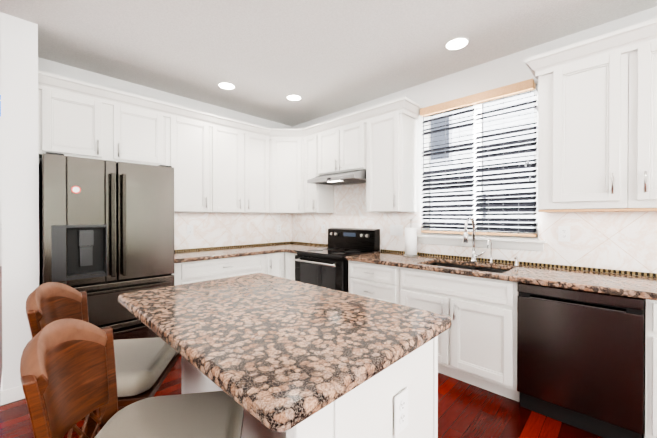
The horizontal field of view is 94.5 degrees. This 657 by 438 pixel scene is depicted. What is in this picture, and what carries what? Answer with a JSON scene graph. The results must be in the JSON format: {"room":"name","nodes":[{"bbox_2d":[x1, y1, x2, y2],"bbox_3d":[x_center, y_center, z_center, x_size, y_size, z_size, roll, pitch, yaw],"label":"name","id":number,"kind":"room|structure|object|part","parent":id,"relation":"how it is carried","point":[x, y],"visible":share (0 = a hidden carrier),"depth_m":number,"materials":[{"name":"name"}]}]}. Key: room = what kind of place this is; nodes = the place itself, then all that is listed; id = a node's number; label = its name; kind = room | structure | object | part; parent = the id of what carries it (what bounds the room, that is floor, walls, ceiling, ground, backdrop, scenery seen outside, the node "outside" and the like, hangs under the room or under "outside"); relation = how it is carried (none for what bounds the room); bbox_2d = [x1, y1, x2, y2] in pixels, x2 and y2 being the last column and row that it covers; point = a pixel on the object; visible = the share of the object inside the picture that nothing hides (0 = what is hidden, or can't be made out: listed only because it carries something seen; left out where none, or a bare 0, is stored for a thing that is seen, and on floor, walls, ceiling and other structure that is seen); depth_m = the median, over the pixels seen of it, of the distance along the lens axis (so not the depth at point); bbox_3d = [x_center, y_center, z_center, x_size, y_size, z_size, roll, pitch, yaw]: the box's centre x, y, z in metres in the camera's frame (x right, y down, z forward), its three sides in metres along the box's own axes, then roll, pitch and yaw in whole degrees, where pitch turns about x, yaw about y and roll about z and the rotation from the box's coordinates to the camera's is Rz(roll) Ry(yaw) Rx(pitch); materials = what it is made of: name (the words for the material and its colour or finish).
{"room":"kitchen","nodes":[
{"label":"kitchen","id":0,"kind":"room"},
{"bbox_2d":[0,58,0,186],"bbox_3d":[-9.233,-1.529,7.737,0.100,5.600,8.120,0,0,44],"label":"wall","id":1,"kind":"structure","parent":0,"point":[0,126],"depth_m":8.13,"materials":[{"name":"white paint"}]},
{"bbox_2d":[0,187,1,265],"bbox_3d":[-9.002,0.211,7.854,0.080,2.120,1.095,0,0,44],"label":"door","id":2,"kind":"structure","parent":1,"relation":"in","point":[0,231],"depth_m":8.13,"materials":[{"name":"white"}]},
{"bbox_2d":[0,12,38,389],"bbox_3d":[-2.455,-0.072,2.421,0.640,2.750,0.190,0,0,44],"label":"wall","id":3,"kind":"structure","parent":0,"point":[19,157],"depth_m":2.19,"materials":[{"name":"white paint"}]},
{"bbox_2d":[0,370,24,405],"bbox_3d":[-2.455,1.253,2.421,0.652,0.100,0.202,0,0,44],"label":"baseboard","id":4,"kind":"structure","parent":3,"relation":"attached to","point":[10,395],"depth_m":2.16,"materials":[{"name":"white wood"}]},
{"bbox_2d":[38,57,291,251],"bbox_3d":[-1.664,-1.505,3.768,0.120,5.600,3.235,0,0,44],"label":"wall","id":5,"kind":"structure","parent":0,"point":[56,68],"depth_m":3.34,"materials":[{"name":"white paint"}]},
{"bbox_2d":[38,82,109,160],"bbox_3d":[-2.332,-0.829,2.766,0.322,0.579,0.476,0,0,44],"label":"upper cabinet","id":6,"kind":"object","parent":5,"relation":"attached to","point":[75,123],"depth_m":2.65,"materials":[{"name":"white paint"}]},
{"bbox_2d":[110,98,165,165],"bbox_3d":[-1.992,-0.831,3.114,0.322,0.579,0.496,0,0,44],"label":"upper cabinet","id":7,"kind":"object","parent":5,"relation":"attached to","point":[137,131],"depth_m":3.00,"materials":[{"name":"white paint"}]},
{"bbox_2d":[166,110,209,212],"bbox_3d":[-1.650,-0.601,3.466,0.322,1.044,0.481,0,0,44],"label":"upper cabinet","id":8,"kind":"object","parent":5,"relation":"attached to","point":[187,138],"depth_m":3.36,"materials":[{"name":"white paint"}]},
{"bbox_2d":[174,212,291,249],"bbox_3d":[-1.270,0.139,4.087,0.008,0.437,1.982,0,0,44],"label":"backsplash","id":9,"kind":"structure","parent":5,"relation":"attached to","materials":[{"name":"tile"}]},
{"bbox_2d":[210,118,273,212],"bbox_3d":[-1.152,-0.604,3.937,0.378,1.044,0.889,0,0,44],"label":"upper cabinet","id":10,"kind":"object","parent":5,"relation":"attached to","point":[241,158],"depth_m":3.80,"materials":[{"name":"white paint"}]},
{"bbox_2d":[277,225,280,232],"bbox_3d":[-0.750,0.145,4.608,0.008,0.120,0.075,0,0,44],"label":"electrical outlet","id":11,"kind":"object","parent":5,"relation":"attached to","point":[278,228],"visible":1,"depth_m":4.60,"materials":[{"name":"white plastic"}]},
{"bbox_2d":[0,266,642,437],"bbox_3d":[-3.377,1.327,2.658,17.000,0.050,9.000,0,0,44],"label":"floor","id":12,"kind":"structure","parent":0,"point":[466,410],"depth_m":2.01,"materials":[{"name":"brown wood"}]},
{"bbox_2d":[26,282,179,437],"bbox_3d":[-1.052,0.800,1.432,0.547,1.018,0.474,0,0,-11],"label":"stool","id":13,"kind":"object","parent":12,"relation":"on","point":[144,366],"visible":0.4,"depth_m":1.40,"materials":[{"name":"brown wood"}]},
{"bbox_2d":[114,337,176,396],"bbox_3d":[-0.998,0.690,1.442,0.435,0.094,0.470,0,0,-11],"label":"cushion","id":14,"kind":"object","parent":13,"relation":"on","point":[142,364],"depth_m":1.39,"materials":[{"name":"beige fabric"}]},
{"bbox_2d":[39,152,174,339],"bbox_3d":[-1.997,0.403,2.767,0.756,1.797,0.906,0,0,44],"label":"refrigerator","id":15,"kind":"object","parent":12,"relation":"on","point":[106,233],"visible":0.69,"depth_m":2.50,"materials":[{"name":"grey metal"}]},
{"bbox_2d":[20,319,243,437],"bbox_3d":[-0.551,0.803,0.915,0.547,1.018,0.474,0,0,-11],"label":"stool","id":16,"kind":"object","parent":12,"relation":"on","point":[68,379],"visible":1,"depth_m":0.94,"materials":[{"name":"brown wood"}]},
{"bbox_2d":[95,391,243,437],"bbox_3d":[-0.496,0.693,0.925,0.435,0.094,0.470,0,0,-11],"label":"cushion","id":17,"kind":"object","parent":16,"relation":"on","point":[215,414],"depth_m":0.99,"materials":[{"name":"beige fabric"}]},
{"bbox_2d":[173,259,264,284],"bbox_3d":[-1.363,0.863,3.551,0.626,0.867,1.075,0,0,44],"label":"base cabinet","id":18,"kind":"object","parent":12,"relation":"on","point":[207,271],"depth_m":3.27,"materials":[{"name":"white paint"}]},
{"bbox_2d":[174,243,332,266],"bbox_3d":[-0.944,0.405,3.775,0.911,0.040,1.989,0,0,44],"label":"countertop","id":19,"kind":"structure","parent":18,"relation":"on","point":[267,250],"depth_m":3.60,"materials":[{"name":"brown stone"}]},
{"bbox_2d":[265,255,294,279],"bbox_3d":[-0.567,0.859,4.164,0.909,0.867,0.909,0,0,44],"label":"base cabinet","id":20,"kind":"object","parent":12,"relation":"on","point":[283,266],"depth_m":3.84,"materials":[{"name":"white paint"}]},
{"bbox_2d":[181,341,437,437],"bbox_3d":[-0.254,0.868,1.388,1.261,0.883,0.766,0,0,44],"label":"kitchen island","id":21,"kind":"object","parent":12,"relation":"on","point":[370,413],"depth_m":0.99,"materials":[{"name":"white paint"}]},
{"bbox_2d":[118,273,451,437],"bbox_3d":[-0.288,0.402,1.366,1.360,0.045,0.850,0,0,44],"label":"island countertop","id":22,"kind":"structure","parent":21,"relation":"on","point":[287,351],"depth_m":1.00,"materials":[{"name":"brown stone"}]},
{"bbox_2d":[394,387,407,436],"bbox_3d":[0.237,0.622,0.981,0.008,0.125,0.078,0,0,44],"label":"outlet","id":23,"kind":"object","parent":21,"relation":"attached to","point":[400,411],"visible":1,"depth_m":0.97,"materials":[{"name":"white plastic"}]},
{"bbox_2d":[293,228,379,291],"bbox_3d":[0.081,0.708,3.624,0.762,1.175,0.740,0,0,44],"label":"range","id":24,"kind":"object","parent":12,"relation":"on","point":[326,267],"visible":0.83,"depth_m":3.54,"materials":[{"name":"black metal"}]},
{"bbox_3d":[0.044,0.332,3.584,0.662,0.322,0.635,0,0,44],"label":"trim","id":25,"kind":"part","parent":24,"relation":"part of","materials":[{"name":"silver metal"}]},
{"bbox_2d":[346,259,432,311],"bbox_3d":[0.637,0.865,3.188,0.632,0.867,0.626,0,0,44],"label":"base cabinet","id":26,"kind":"object","parent":12,"relation":"on","point":[389,284],"depth_m":2.85,"materials":[{"name":"white paint"}]},
{"bbox_2d":[346,251,656,302],"bbox_3d":[1.487,0.414,2.338,3.036,0.040,0.652,0,0,44],"label":"countertop","id":27,"kind":"structure","parent":26,"relation":"on","point":[641,286],"depth_m":2.20,"materials":[{"name":"brown stone"}]},
{"bbox_2d":[404,219,417,256],"bbox_3d":[0.863,0.192,3.182,0.150,0.392,0.150,0,0,44],"label":"paper towel holder","id":28,"kind":"object","parent":27,"relation":"on","point":[410,241],"visible":1,"depth_m":3.13,"materials":[{"name":"white paper"}]},
{"bbox_2d":[413,263,464,298],"bbox_3d":[1.054,0.525,2.705,0.387,0.212,0.414,0,0,44],"label":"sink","id":29,"kind":"object","parent":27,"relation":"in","point":[431,282],"depth_m":2.51,"materials":[{"name":"white wood"}]},
{"bbox_2d":[463,217,492,262],"bbox_3d":[1.324,0.185,2.681,0.201,0.411,0.260,0,0,44],"label":"faucet","id":30,"kind":"object","parent":27,"relation":"on","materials":[{"name":"silver metal"}]},
{"bbox_2d":[461,267,516,302],"bbox_3d":[1.309,0.512,2.455,0.287,0.182,0.414,0,0,44],"label":"drawer","id":31,"kind":"object","parent":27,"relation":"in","point":[493,290],"depth_m":2.25,"materials":[{"name":"white wood"}]},
{"bbox_2d":[517,283,643,437],"bbox_3d":[1.732,0.873,2.103,0.605,0.864,0.618,0,0,44],"label":"dishwasher","id":32,"kind":"object","parent":12,"relation":"on","point":[580,359],"visible":0.92,"depth_m":1.85,"materials":[{"name":"black metal"}]},
{"bbox_2d":[643,299,656,437],"bbox_3d":[2.265,0.874,1.600,0.848,0.867,0.626,0,0,44],"label":"base cabinet","id":33,"kind":"object","parent":12,"relation":"on","point":[650,308],"depth_m":1.67,"materials":[{"name":"white paint"}]},
{"bbox_2d":[0,0,656,125],"bbox_3d":[1.200,-1.538,0.975,8.120,0.200,3.235,0,0,44],"label":"ceiling","id":34,"kind":"structure","parent":0,"point":[321,58],"depth_m":2.46,"materials":[{"name":"white paint"}]},
{"bbox_2d":[217,82,235,89],"bbox_3d":[-1.108,-1.449,3.307,0.190,0.006,0.190,0,0,44],"label":"recessed light","id":35,"kind":"object","parent":34,"relation":"in","point":[227,85],"visible":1,"depth_m":3.29,"materials":[{"name":"white"}]},
{"bbox_2d":[286,94,301,100],"bbox_3d":[-0.412,-1.451,3.634,0.190,0.006,0.190,0,0,44],"label":"recessed light","id":36,"kind":"object","parent":34,"relation":"in","point":[293,97],"visible":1,"depth_m":3.62,"materials":[{"name":"white"}]},
{"bbox_2d":[445,37,468,49],"bbox_3d":[1.059,-1.444,2.507,0.190,0.006,0.190,0,0,44],"label":"recessed light","id":37,"kind":"object","parent":34,"relation":"in","point":[456,43],"visible":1,"depth_m":2.50,"materials":[{"name":"white"}]},
{"bbox_2d":[292,6,656,276],"bbox_3d":[2.330,-0.070,2.057,8.000,2.750,0.120,0,0,44],"label":"wall","id":38,"kind":"structure","parent":0,"point":[513,68],"depth_m":2.88,"materials":[{"name":"white paint"}]},
{"bbox_2d":[274,130,297,213],"bbox_3d":[-0.569,-0.606,4.349,0.637,1.044,0.637,0,0,44],"label":"upper cabinet","id":39,"kind":"object","parent":38,"relation":"attached to","point":[285,142],"depth_m":4.12,"materials":[{"name":"white paint"}]},
{"bbox_2d":[298,130,333,212],"bbox_3d":[-0.149,-0.605,4.119,0.409,1.044,0.378,0,0,44],"label":"upper cabinet","id":40,"kind":"object","parent":38,"relation":"attached to","point":[312,198],"depth_m":4.05,"materials":[{"name":"white paint"}]},
{"bbox_2d":[321,224,324,232],"bbox_3d":[-0.074,0.137,4.298,0.075,0.120,0.008,0,0,44],"label":"electrical outlet","id":41,"kind":"object","parent":38,"relation":"attached to","point":[322,228],"visible":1,"depth_m":4.30,"materials":[{"name":"white plastic"}]},
{"bbox_2d":[322,118,365,174],"bbox_3d":[0.240,-0.845,3.777,0.768,0.559,0.322,0,0,44],"label":"upper cabinet","id":42,"kind":"object","parent":38,"relation":"attached to","point":[344,144],"depth_m":3.61,"materials":[{"name":"white paint"}]},
{"bbox_2d":[307,169,365,185],"bbox_3d":[0.178,-0.504,3.716,0.760,0.114,0.497,0,0,44],"label":"range hood","id":43,"kind":"object","parent":42,"relation":"attached to","point":[348,178],"visible":0.88,"depth_m":3.56,"materials":[{"name":"silver metal"}]},
{"bbox_2d":[366,106,417,211],"bbox_3d":[0.656,-0.600,3.374,0.532,1.044,0.322,0,0,44],"label":"upper cabinet","id":44,"kind":"object","parent":38,"relation":"attached to","point":[391,135],"depth_m":3.21,"materials":[{"name":"white paint"}]},
{"bbox_2d":[390,225,402,235],"bbox_3d":[0.774,0.127,3.470,0.165,0.120,0.010,0,0,44],"label":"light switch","id":45,"kind":"object","parent":38,"relation":"attached to","point":[396,229],"visible":1,"depth_m":3.46,"materials":[{"name":"white plastic"}]},
{"bbox_2d":[292,183,656,272],"bbox_3d":[1.111,-0.040,3.154,4.718,0.806,0.008,0,0,44],"label":"backsplash","id":46,"kind":"structure","parent":38,"relation":"attached to","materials":[{"name":"tile"}]},
{"bbox_2d":[417,84,546,250],"bbox_3d":[1.395,-0.443,2.915,1.160,1.415,0.155,0,0,44],"label":"window","id":47,"kind":"structure","parent":38,"relation":"in","point":[473,127],"depth_m":2.89,"materials":[{"name":"white"}]},
{"bbox_2d":[420,78,536,236],"bbox_3d":[1.367,-0.506,2.886,1.016,1.303,0.115,0,0,44],"label":"window blinds","id":48,"kind":"object","parent":47,"relation":"attached to","point":[518,88],"visible":0.98,"depth_m":2.80,"materials":[{"name":"white wood"}]},
{"bbox_2d":[558,226,569,241],"bbox_3d":[1.866,0.118,2.406,0.075,0.120,0.008,0,0,44],"label":"electrical outlet","id":49,"kind":"object","parent":38,"relation":"attached to","point":[564,233],"visible":1,"depth_m":2.40,"materials":[{"name":"white plastic"}]},
{"bbox_2d":[534,42,625,209],"bbox_3d":[1.846,-0.593,2.214,0.484,1.044,0.322,0,0,44],"label":"upper cabinet","id":50,"kind":"object","parent":38,"relation":"attached to","point":[597,124],"depth_m":2.09,"materials":[{"name":"white paint"}]},
{"bbox_2d":[626,34,656,209],"bbox_3d":[2.182,-0.591,1.885,0.456,1.044,0.322,0,0,44],"label":"upper cabinet","id":51,"kind":"object","parent":38,"relation":"attached to","point":[641,67],"depth_m":1.89,"materials":[{"name":"white paint"}]},
{"bbox_3d":[0.202,-1.131,1.997,4.413,0.130,2.921,0,0,44],"label":"crown","id":52,"kind":"part","parent":51,"relation":"part of","materials":[{"name":"white paint"}]}
]}

